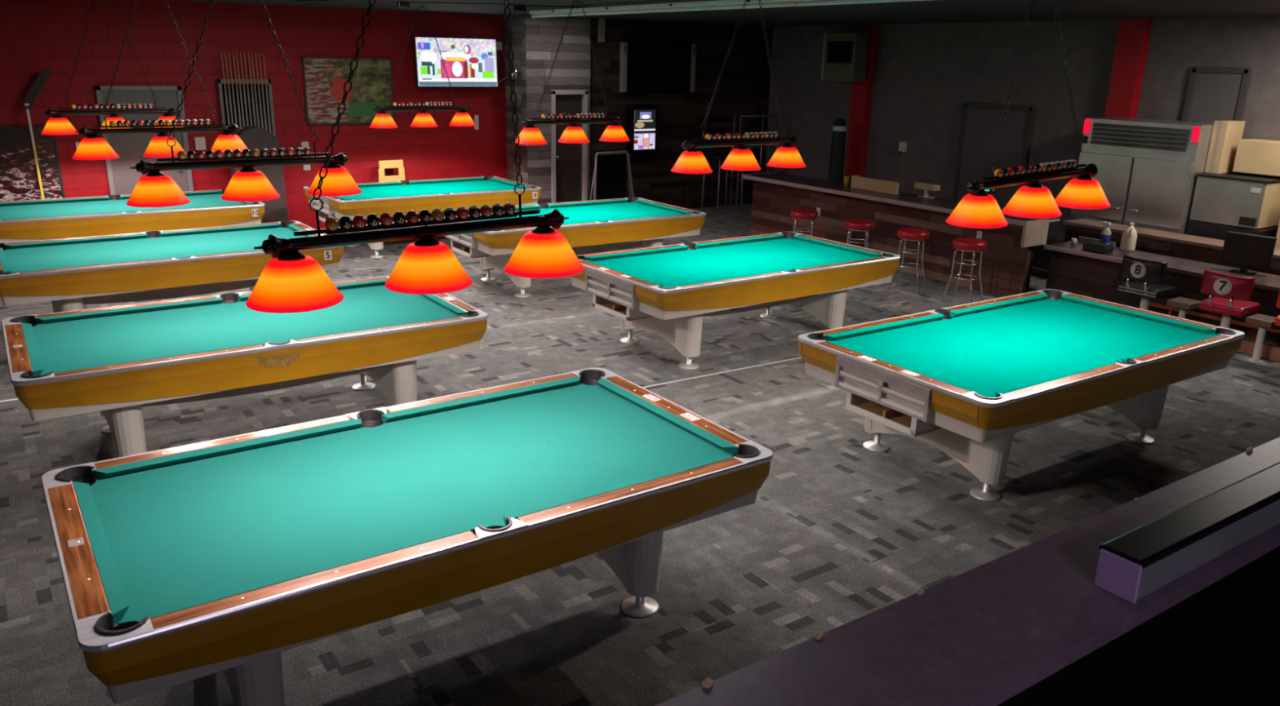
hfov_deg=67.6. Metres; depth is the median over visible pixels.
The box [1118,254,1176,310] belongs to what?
seat
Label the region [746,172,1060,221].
countertop
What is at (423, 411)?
cushion
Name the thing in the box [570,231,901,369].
pool table
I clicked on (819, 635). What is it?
scrap
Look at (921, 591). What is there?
scrap
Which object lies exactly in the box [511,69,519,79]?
spotlight
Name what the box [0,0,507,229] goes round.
wall
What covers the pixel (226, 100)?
stick
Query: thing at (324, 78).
painting
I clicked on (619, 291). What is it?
tray
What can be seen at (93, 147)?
lamp
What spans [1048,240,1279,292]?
countertop
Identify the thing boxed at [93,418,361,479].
cushion
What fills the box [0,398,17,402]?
tape
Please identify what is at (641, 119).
jukebox
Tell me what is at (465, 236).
tray
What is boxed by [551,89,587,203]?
door
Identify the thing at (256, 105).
stick
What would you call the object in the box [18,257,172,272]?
cushion
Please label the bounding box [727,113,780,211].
metal rack
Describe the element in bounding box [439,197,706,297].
pool table
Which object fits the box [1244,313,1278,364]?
table
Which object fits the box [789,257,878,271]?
cushion
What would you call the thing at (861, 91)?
trim
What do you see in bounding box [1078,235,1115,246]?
board
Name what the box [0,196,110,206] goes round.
cushion
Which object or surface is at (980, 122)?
door
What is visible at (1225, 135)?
cardboard box
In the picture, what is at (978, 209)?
lamp
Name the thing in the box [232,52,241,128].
stick
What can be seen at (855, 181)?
tray
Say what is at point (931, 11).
ceiling
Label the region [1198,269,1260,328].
seat
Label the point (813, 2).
strip light
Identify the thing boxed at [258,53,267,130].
stick
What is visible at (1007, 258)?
bar counter
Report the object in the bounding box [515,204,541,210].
cushion
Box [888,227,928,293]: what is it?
bar stool
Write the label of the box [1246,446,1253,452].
scrap
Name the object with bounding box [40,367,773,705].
pool table
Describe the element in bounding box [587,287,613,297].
tray
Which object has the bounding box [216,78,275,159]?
cue rack
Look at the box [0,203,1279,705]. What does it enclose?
floor
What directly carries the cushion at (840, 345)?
on the pool table at (958, 380)
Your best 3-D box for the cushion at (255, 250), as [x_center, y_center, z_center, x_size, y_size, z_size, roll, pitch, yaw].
[-3.519,-0.933,8.819,1.186,0.037,0.055,-11,21,-34]
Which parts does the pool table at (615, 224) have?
rail, rail, rail trim, rail, rail, rail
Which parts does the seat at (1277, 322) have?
seat, backrest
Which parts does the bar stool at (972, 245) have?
leg, leg, seat, leg, leg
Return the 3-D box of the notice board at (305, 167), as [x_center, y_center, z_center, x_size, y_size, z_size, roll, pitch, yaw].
[-4.789,-2.824,13.713,0.100,0.400,0.026,-10,21,-33]
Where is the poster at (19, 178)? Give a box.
[0,125,65,201]
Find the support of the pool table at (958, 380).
on the floor
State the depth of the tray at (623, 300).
8.11 m
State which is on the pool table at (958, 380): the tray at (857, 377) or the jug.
the tray at (857, 377)
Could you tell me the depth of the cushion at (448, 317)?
6.38 m
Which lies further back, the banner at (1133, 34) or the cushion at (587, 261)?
the banner at (1133, 34)
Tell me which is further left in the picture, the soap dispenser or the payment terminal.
the soap dispenser
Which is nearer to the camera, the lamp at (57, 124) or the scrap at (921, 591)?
the scrap at (921, 591)
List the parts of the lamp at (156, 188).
lamp shade, hanger rod, chain, ball rail, lamp shade, chain, hanger rod, lamp shade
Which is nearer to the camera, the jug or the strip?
the jug
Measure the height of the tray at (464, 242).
0.020 m
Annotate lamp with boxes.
[40,0,183,134]
[71,0,248,159]
[125,0,362,207]
[245,0,583,313]
[368,5,475,128]
[515,0,629,145]
[671,0,805,173]
[946,0,1111,228]
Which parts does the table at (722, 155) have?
leg, leg, leg, leg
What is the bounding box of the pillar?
[504,14,528,184]
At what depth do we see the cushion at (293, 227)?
9.96 m
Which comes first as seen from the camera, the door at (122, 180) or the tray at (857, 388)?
the tray at (857, 388)
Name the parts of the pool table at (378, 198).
rail, rail, rail, rail trim, rail, rail, rail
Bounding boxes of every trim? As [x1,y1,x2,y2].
[844,23,878,177]
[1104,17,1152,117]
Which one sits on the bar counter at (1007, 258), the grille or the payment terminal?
the payment terminal
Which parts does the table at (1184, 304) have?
post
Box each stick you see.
[24,69,50,199]
[221,52,230,125]
[224,52,233,133]
[228,52,237,125]
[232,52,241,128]
[235,52,244,127]
[240,52,248,126]
[244,52,252,126]
[248,52,256,126]
[251,53,259,127]
[254,53,263,128]
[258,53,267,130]
[262,53,271,133]
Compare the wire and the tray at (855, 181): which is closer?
the wire
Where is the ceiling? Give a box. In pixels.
[181,0,1279,26]
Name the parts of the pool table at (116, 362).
name plate, rail, rail, rail, rail trim, rail, rail, rail plate, rail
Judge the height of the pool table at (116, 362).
0.812 m
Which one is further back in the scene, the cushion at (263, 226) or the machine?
the machine
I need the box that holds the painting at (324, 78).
[301,56,394,124]
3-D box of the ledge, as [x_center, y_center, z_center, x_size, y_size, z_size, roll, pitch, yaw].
[2.731,0.374,3.677,9.600,0.045,0.385,-10,21,-33]
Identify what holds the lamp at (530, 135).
hanging from the ceiling
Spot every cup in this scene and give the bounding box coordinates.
[844,176,849,186]
[1071,238,1076,245]
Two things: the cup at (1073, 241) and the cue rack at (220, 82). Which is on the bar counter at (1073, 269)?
the cup at (1073, 241)
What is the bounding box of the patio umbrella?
[828,118,846,182]
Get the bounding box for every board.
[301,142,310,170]
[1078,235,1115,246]
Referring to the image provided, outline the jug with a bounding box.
[1120,222,1137,251]
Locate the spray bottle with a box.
[1099,221,1111,244]
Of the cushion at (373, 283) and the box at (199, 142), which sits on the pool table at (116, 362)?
the cushion at (373, 283)
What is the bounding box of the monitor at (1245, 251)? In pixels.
[1220,231,1276,275]
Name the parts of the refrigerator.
door, door, door, door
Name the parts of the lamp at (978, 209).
lamp shade, hanger rod, chain, lamp shade, ball rail, chain, hanger rod, lamp shade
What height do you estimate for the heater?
0.887 m
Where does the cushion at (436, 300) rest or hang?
on the pool table at (116, 362)
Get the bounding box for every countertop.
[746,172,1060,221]
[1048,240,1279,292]
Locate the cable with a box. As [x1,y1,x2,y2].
[497,49,511,82]
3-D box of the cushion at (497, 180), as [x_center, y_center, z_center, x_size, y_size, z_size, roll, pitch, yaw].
[-1.896,-2.455,13.863,0.055,0.037,1.210,-10,21,-33]
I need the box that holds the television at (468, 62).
[412,35,498,87]
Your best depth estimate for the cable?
14.99 m
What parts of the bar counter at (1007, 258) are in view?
panel, panel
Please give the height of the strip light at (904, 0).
0.118 m
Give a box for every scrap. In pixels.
[702,678,712,688]
[813,631,822,639]
[916,588,924,595]
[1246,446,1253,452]
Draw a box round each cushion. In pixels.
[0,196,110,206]
[0,248,11,273]
[1,212,122,220]
[5,233,147,248]
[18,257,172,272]
[21,322,43,376]
[35,297,222,324]
[53,342,266,373]
[72,481,128,625]
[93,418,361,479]
[119,190,222,199]
[148,524,478,618]
[159,223,281,236]
[192,249,261,256]
[237,279,387,301]
[288,223,315,236]
[289,316,458,340]
[357,182,402,186]
[381,376,580,422]
[408,177,484,184]
[422,293,467,315]
[490,177,530,188]
[503,456,733,526]
[513,222,595,229]
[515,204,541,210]
[547,199,628,208]
[582,259,662,286]
[584,245,688,261]
[597,377,737,453]
[604,213,686,221]
[635,199,692,213]
[676,271,781,286]
[695,234,783,248]
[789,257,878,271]
[793,235,882,257]
[823,313,944,341]
[826,340,976,391]
[949,293,1048,316]
[995,361,1115,397]
[1060,294,1215,333]
[1120,333,1221,362]
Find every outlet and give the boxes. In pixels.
[474,115,479,129]
[816,207,821,216]
[976,230,982,239]
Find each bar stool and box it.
[790,208,818,235]
[844,218,874,248]
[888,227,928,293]
[941,237,986,302]
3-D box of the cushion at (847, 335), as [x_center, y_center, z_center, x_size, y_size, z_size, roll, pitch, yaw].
[1.746,-0.182,6.748,1.186,0.037,0.055,-10,20,-33]
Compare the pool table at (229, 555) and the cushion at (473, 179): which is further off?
the cushion at (473, 179)
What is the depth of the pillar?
14.93 m
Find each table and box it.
[0,188,265,243]
[0,220,343,312]
[1,275,488,457]
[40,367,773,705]
[302,176,542,257]
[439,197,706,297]
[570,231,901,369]
[700,152,742,216]
[797,288,1244,501]
[1166,297,1200,318]
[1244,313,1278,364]
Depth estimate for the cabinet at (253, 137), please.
12.96 m
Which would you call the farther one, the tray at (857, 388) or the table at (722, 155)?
the table at (722, 155)
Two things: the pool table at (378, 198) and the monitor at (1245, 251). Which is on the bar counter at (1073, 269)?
the monitor at (1245, 251)
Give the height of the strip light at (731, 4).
0.118 m
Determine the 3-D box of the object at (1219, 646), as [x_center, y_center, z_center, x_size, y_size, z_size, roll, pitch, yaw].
[2.717,0.946,3.856,9.600,1.155,0.260,-10,21,-33]
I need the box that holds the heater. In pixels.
[820,22,869,81]
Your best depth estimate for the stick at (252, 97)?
12.97 m
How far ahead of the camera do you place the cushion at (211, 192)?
12.27 m
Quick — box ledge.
[655,436,1279,705]
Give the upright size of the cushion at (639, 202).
0.037 m
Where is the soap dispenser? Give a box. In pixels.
[898,141,906,152]
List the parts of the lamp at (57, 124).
lamp shade, chain, ball rail, lamp shade, chain, lamp shade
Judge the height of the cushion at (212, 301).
0.037 m
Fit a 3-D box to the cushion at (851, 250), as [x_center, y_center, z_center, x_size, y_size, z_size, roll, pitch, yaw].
[1.965,-1.082,9.680,0.055,0.037,1.210,-11,21,-34]
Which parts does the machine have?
lid, control panel, panel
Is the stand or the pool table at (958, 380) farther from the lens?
the stand
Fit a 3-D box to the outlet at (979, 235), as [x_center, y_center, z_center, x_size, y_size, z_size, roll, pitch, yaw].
[3.995,-1.380,11.264,0.014,0.114,0.070,-10,21,-33]
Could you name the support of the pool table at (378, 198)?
on the floor
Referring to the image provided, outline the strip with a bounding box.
[598,17,604,42]
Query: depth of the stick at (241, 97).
12.89 m
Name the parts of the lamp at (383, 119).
lamp shade, chain, ball rail, lamp shade, chain, lamp shade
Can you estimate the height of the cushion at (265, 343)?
0.037 m
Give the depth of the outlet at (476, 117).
15.04 m
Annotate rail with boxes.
[1148,302,1279,333]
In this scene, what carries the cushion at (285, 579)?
on the pool table at (229, 555)
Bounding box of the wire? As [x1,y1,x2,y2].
[295,0,706,13]
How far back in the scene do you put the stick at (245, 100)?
12.92 m
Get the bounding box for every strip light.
[528,7,583,17]
[578,2,639,15]
[636,0,711,13]
[707,0,799,9]
[794,0,904,6]
[904,0,928,1]
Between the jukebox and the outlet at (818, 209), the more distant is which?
the jukebox
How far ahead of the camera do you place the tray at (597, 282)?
8.36 m
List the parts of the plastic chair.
backrest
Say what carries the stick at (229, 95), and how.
in the cue rack at (220, 82)
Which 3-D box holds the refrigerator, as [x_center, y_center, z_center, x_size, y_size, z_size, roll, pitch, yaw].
[6.156,-1.893,11.744,0.773,1.870,1.400,-10,21,-33]
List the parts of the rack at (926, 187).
post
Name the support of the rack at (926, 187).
on the bar counter at (1007, 258)
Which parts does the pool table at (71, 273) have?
rail, rail, rail trim, rail, rail, rail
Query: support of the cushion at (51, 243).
on the pool table at (71, 273)
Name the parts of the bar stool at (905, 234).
leg, leg, seat, leg, leg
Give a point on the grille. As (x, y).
(837, 51)
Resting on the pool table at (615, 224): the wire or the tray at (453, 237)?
the tray at (453, 237)
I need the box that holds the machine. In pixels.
[1185,172,1279,239]
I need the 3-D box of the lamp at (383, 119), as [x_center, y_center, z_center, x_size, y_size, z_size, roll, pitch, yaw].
[-2.901,-3.793,12.698,1.488,1.532,0.368,-10,21,-33]
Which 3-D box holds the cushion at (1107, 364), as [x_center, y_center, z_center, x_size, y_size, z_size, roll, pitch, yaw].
[2.484,0.157,5.701,1.186,0.037,0.055,-10,20,-33]
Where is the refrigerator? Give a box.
[1069,116,1213,234]
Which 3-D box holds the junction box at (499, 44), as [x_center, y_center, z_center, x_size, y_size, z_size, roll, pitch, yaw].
[-2.200,-4.800,14.937,0.100,0.120,0.026,-10,21,-33]
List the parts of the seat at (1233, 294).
post, backrest, seat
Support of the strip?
attached to the wall at (744, 87)
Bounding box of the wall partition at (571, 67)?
[525,14,591,204]
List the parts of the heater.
edge trim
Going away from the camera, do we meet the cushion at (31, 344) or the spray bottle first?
the cushion at (31, 344)
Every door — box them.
[94,85,193,195]
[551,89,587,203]
[951,102,1035,208]
[1181,66,1252,122]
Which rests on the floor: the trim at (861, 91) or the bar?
the bar
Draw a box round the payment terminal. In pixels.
[984,187,997,194]
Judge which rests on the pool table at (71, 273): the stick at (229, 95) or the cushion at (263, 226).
the cushion at (263, 226)
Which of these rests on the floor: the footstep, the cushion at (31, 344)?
the footstep
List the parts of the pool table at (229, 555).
name plate, rail, rail, rail, rail, rail, rail plate, rail, rail plate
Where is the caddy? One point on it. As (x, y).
(1098, 247)
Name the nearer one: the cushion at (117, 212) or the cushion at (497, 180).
the cushion at (117, 212)
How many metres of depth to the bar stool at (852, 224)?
11.65 m
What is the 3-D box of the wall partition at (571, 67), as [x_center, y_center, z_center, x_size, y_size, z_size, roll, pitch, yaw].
[-1.471,-3.742,15.375,1.140,3.150,0.700,-10,21,-33]
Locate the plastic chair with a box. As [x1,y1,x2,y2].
[377,159,407,227]
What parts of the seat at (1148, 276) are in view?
backrest, post, seat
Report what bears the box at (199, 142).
attached to the wall at (37, 36)
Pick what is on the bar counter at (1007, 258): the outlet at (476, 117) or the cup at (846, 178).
the cup at (846, 178)
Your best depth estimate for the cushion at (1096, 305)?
7.22 m
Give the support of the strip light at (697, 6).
attached to the ceiling
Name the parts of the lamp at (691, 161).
lamp shade, chain, ball rail, lamp shade, chain, lamp shade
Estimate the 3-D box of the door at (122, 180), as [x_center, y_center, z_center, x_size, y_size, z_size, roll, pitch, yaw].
[-6.455,-2.437,12.598,1.000,2.090,0.090,-10,21,-33]
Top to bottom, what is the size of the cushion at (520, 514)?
0.037 m
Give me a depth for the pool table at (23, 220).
10.89 m
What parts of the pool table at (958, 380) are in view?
rail plate, rail, rail, rail plate, rail, rail trim, rail, rail, rail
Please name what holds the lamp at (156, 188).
hanging from the ceiling
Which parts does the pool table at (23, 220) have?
rail, rail, rail trim, rail, rail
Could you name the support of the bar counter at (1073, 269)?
on the floor
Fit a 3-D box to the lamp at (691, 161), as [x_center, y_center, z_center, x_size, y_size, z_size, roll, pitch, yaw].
[0.932,-2.412,8.486,1.488,1.532,0.368,-10,21,-33]
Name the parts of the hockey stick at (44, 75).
blade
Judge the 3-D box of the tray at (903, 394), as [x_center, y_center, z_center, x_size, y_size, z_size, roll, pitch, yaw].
[1.602,0.250,5.722,0.087,0.020,0.333,-10,20,-33]
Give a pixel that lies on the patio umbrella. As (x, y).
(836, 170)
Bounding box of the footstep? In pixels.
[1236,337,1279,361]
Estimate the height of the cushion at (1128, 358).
0.037 m
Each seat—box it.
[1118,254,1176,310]
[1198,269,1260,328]
[1274,289,1279,368]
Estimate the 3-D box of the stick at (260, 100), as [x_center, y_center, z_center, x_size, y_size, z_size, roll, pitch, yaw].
[-5.182,-3.340,13.075,0.032,1.462,0.030,-10,21,-33]
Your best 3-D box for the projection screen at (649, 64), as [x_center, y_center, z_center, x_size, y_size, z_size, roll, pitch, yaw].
[0.311,-4.800,15.927,1.480,0.920,0.100,-10,21,-33]
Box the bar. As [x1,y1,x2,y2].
[1062,218,1279,275]
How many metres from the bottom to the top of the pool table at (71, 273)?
0.812 m
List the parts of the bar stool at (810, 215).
leg, seat, leg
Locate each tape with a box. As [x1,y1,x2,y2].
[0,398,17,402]
[642,356,801,387]
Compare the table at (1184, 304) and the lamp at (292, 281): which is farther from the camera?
the table at (1184, 304)
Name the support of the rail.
on the floor
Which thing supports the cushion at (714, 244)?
on the pool table at (667, 291)
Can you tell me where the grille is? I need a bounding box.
[826,40,853,62]
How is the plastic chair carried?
on the floor
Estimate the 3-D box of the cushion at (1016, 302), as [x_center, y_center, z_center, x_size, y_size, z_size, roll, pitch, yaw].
[2.820,-0.373,7.443,1.186,0.037,0.055,-10,20,-33]
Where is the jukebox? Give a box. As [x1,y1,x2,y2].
[625,104,657,161]
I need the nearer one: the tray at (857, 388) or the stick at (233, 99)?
the tray at (857, 388)
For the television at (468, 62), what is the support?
attached to the wall at (37, 36)
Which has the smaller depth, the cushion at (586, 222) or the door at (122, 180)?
the cushion at (586, 222)
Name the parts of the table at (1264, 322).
post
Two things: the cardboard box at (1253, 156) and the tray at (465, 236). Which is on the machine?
the cardboard box at (1253, 156)
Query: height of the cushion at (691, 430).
0.037 m
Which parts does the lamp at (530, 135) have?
lamp shade, chain, ball rail, lamp shade, chain, lamp shade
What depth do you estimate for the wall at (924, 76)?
13.67 m
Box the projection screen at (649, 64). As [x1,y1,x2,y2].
[619,34,696,93]
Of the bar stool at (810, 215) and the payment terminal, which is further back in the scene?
the bar stool at (810, 215)
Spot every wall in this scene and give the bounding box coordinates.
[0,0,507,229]
[589,17,773,208]
[764,16,1279,258]
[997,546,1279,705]
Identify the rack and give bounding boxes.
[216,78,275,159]
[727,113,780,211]
[914,182,940,198]
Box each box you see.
[193,137,206,150]
[496,41,502,49]
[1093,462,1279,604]
[1204,120,1245,173]
[1232,138,1279,176]
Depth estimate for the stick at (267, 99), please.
13.09 m
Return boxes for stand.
[590,150,634,199]
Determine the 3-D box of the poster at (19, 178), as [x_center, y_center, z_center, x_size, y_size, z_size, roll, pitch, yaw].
[-7.693,-2.289,11.780,0.960,0.980,0.050,-10,21,-33]
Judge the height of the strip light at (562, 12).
0.118 m
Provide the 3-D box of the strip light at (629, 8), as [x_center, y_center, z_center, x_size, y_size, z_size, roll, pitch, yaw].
[-0.355,-3.944,10.965,0.105,0.118,1.220,-10,21,-33]
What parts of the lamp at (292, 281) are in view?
lamp shade, hanger rod, chain, ball rail, lamp shade, chain, hanger rod, lamp shade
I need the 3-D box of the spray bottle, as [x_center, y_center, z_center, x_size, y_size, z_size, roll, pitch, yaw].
[5.247,-1.339,10.772,0.106,0.270,0.106,4,17,10]
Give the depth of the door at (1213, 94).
11.24 m
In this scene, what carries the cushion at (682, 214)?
on the pool table at (615, 224)
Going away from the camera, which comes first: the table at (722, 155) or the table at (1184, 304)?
the table at (1184, 304)
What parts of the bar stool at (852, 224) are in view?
leg, seat, leg, leg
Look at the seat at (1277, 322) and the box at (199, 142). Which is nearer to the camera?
the seat at (1277, 322)
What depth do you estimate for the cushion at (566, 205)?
12.13 m
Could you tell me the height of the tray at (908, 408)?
0.020 m
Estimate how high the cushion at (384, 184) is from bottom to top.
0.037 m
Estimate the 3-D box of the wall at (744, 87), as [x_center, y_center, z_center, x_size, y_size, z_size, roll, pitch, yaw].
[0.579,-4.134,16.788,3.900,3.150,0.600,-10,21,-33]
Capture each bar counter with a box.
[741,172,1060,296]
[1043,240,1279,346]
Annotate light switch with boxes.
[75,142,79,149]
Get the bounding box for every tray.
[448,235,458,240]
[459,239,476,245]
[460,234,471,239]
[587,279,608,288]
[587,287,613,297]
[609,287,631,297]
[609,295,631,306]
[838,381,877,399]
[840,370,878,387]
[848,174,904,195]
[880,397,923,417]
[881,386,924,404]
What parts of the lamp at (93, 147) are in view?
lamp shade, chain, ball rail, lamp shade, chain, lamp shade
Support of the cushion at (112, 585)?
on the pool table at (229, 555)
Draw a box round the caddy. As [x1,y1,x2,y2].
[1082,241,1114,253]
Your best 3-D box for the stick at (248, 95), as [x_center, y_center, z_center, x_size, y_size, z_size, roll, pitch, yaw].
[-5.300,-3.318,12.998,0.032,1.462,0.030,-10,21,-33]
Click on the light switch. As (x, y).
(76, 143)
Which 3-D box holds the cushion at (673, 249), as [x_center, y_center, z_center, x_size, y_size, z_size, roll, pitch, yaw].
[-0.007,-0.950,9.118,1.186,0.037,0.055,-11,21,-34]
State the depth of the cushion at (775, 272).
8.06 m
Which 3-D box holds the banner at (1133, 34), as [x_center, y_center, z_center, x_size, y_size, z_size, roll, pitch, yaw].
[6.102,-2.630,12.295,0.140,3.150,0.340,-10,21,-33]
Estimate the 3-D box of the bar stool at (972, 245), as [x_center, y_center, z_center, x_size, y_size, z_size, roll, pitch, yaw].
[3.649,-0.916,10.701,0.364,0.717,0.364,16,22,39]
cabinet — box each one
[229,126,288,223]
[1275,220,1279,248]

